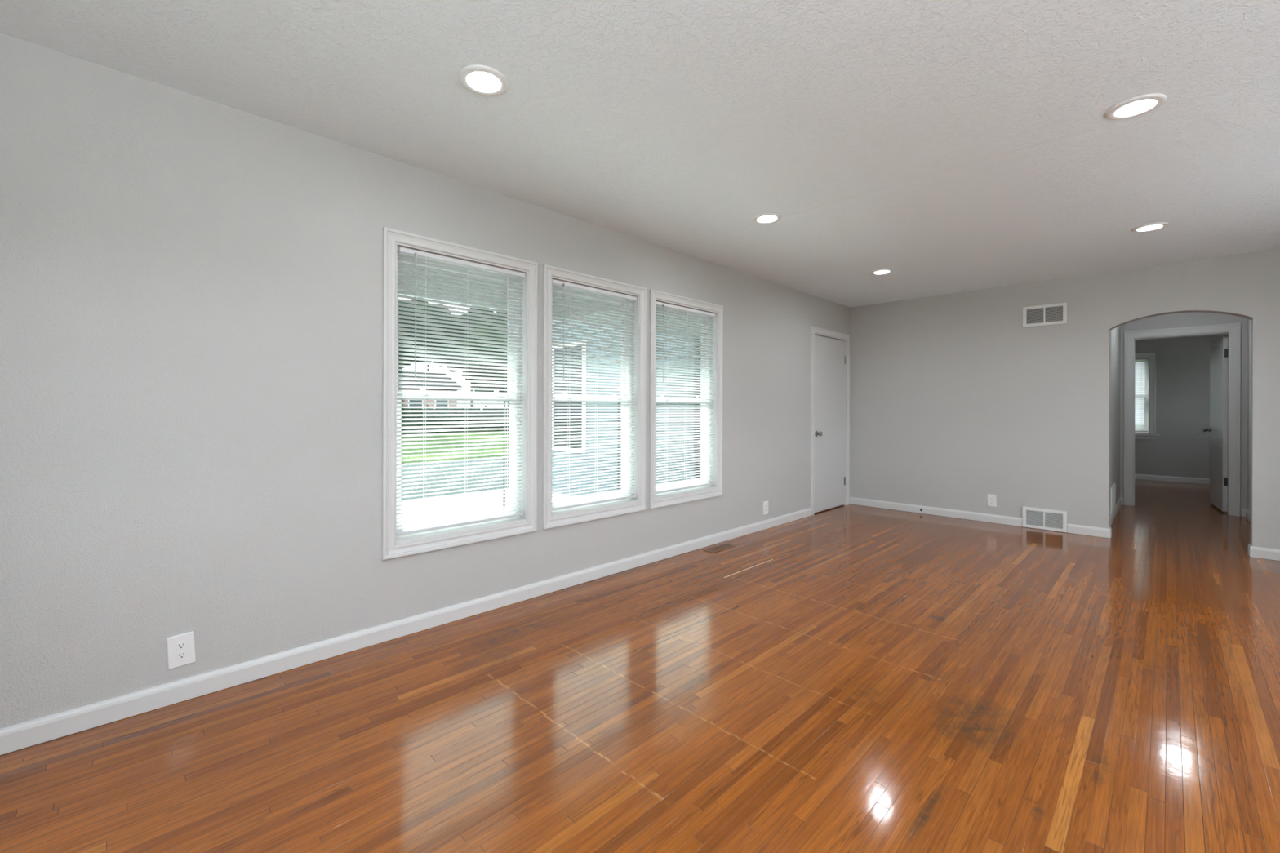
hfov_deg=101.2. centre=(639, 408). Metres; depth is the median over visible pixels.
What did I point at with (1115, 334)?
wall
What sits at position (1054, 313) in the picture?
air vent
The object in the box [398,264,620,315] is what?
porch roof
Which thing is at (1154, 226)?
recessed light
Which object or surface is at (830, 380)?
door
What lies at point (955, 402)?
wall
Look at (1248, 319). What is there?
wall
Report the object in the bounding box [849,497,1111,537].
baseboard
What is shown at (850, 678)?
floor
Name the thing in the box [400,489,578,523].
porch slab
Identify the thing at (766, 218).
recessed light
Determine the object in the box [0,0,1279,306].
ceiling
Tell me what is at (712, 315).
blind
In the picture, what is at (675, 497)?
window
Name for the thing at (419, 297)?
tree
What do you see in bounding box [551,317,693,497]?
wall
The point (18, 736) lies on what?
baseboard
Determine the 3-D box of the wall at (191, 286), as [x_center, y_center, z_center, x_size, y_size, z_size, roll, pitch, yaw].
[-0.109,0.056,3.934,7.513,2.640,0.160,0,0,-45]
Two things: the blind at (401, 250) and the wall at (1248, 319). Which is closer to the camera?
the blind at (401, 250)
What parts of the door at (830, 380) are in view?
knob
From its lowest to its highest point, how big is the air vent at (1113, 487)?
0.268 m
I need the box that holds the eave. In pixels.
[574,308,700,337]
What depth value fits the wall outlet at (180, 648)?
2.10 m
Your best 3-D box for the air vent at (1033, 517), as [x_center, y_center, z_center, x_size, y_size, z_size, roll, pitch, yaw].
[3.961,1.085,5.150,0.021,0.198,0.347,0,0,-45]
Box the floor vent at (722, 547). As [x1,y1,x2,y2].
[702,542,736,553]
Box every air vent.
[1022,302,1066,327]
[1022,506,1066,532]
[1111,483,1115,514]
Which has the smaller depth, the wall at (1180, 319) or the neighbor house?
the wall at (1180, 319)
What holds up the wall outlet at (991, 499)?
attached to the wall at (955, 402)
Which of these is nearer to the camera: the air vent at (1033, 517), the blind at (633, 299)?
the blind at (633, 299)
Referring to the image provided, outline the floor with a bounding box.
[0,479,1279,852]
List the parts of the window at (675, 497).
sash, sash, vinyl frame, sill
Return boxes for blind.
[396,245,524,536]
[551,279,636,511]
[655,301,715,493]
[1134,358,1148,431]
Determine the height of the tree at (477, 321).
8.574 m
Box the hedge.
[401,404,509,433]
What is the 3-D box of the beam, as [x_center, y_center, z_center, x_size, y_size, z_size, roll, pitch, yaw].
[-1.940,-0.965,3.763,7.550,0.210,0.095,0,0,-45]
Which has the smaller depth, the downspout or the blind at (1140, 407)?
the downspout
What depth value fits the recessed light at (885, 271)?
4.82 m
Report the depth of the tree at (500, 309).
67.04 m
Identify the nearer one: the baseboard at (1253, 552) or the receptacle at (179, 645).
the receptacle at (179, 645)
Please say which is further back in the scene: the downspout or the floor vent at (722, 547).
the downspout
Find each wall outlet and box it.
[166,631,195,669]
[763,500,768,515]
[986,493,996,506]
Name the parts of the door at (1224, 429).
knob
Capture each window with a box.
[382,226,537,559]
[542,264,646,529]
[551,342,586,453]
[648,288,723,509]
[1134,352,1159,439]
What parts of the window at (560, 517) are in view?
sash, sash, vinyl frame, sill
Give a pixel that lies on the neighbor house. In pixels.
(408, 372)
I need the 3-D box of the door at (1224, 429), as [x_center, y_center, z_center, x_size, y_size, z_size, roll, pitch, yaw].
[6.650,0.122,6.492,0.926,2.147,0.956,0,0,-45]
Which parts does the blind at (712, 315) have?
ladder cord, rail, ladder cord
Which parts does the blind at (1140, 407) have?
ladder cord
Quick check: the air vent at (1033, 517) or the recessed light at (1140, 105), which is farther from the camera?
the air vent at (1033, 517)
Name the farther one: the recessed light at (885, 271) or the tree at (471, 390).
the tree at (471, 390)
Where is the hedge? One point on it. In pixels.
(455, 416)
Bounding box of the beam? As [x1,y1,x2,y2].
[398,288,697,338]
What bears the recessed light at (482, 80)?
in the ceiling
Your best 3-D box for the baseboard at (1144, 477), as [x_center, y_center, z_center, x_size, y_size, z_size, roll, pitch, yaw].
[8.569,1.155,8.785,0.014,0.089,3.200,0,0,-45]
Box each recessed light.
[457,64,508,96]
[752,213,781,223]
[871,268,893,275]
[1105,93,1166,119]
[1131,222,1168,232]
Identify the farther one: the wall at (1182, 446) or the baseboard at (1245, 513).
the wall at (1182, 446)
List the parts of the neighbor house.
pane, pane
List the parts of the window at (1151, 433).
sash, vinyl frame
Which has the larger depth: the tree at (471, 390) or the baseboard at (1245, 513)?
the tree at (471, 390)
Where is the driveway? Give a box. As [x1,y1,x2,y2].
[400,457,509,502]
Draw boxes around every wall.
[0,32,850,728]
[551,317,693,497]
[849,248,1279,549]
[1110,325,1120,514]
[1120,312,1248,515]
[1134,334,1226,484]
[1247,319,1250,510]
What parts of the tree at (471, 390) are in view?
crown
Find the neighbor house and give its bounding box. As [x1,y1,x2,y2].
[398,371,466,408]
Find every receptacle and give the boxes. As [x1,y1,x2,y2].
[175,641,186,649]
[176,651,186,659]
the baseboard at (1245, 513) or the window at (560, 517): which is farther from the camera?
the baseboard at (1245, 513)
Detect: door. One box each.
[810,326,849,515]
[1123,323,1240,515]
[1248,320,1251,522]
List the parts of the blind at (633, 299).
ladder cord, rail, ladder cord, ladder cord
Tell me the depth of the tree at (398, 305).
48.21 m
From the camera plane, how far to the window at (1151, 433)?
8.80 m
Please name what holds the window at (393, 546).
in the wall at (191, 286)
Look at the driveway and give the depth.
10.34 m
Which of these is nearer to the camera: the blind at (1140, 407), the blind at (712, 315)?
the blind at (712, 315)
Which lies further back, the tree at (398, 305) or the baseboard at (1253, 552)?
the tree at (398, 305)
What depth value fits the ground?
19.01 m
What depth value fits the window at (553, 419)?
8.32 m
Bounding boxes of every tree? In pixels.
[398,297,451,370]
[398,305,425,368]
[398,326,412,376]
[432,305,500,405]
[458,320,509,406]
[496,309,506,324]
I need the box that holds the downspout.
[691,338,700,479]
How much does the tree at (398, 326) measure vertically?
7.740 m
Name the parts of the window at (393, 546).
sash, sash, vinyl frame, sill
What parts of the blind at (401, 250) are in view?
ladder cord, rail, ladder cord, ladder cord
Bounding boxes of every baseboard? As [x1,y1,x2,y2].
[0,507,811,755]
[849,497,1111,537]
[1110,497,1248,526]
[1134,473,1209,484]
[1248,543,1279,560]
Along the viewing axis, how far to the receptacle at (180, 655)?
2.10 m
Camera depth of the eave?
5.21 m
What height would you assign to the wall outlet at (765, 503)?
0.129 m
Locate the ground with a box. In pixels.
[400,427,1144,463]

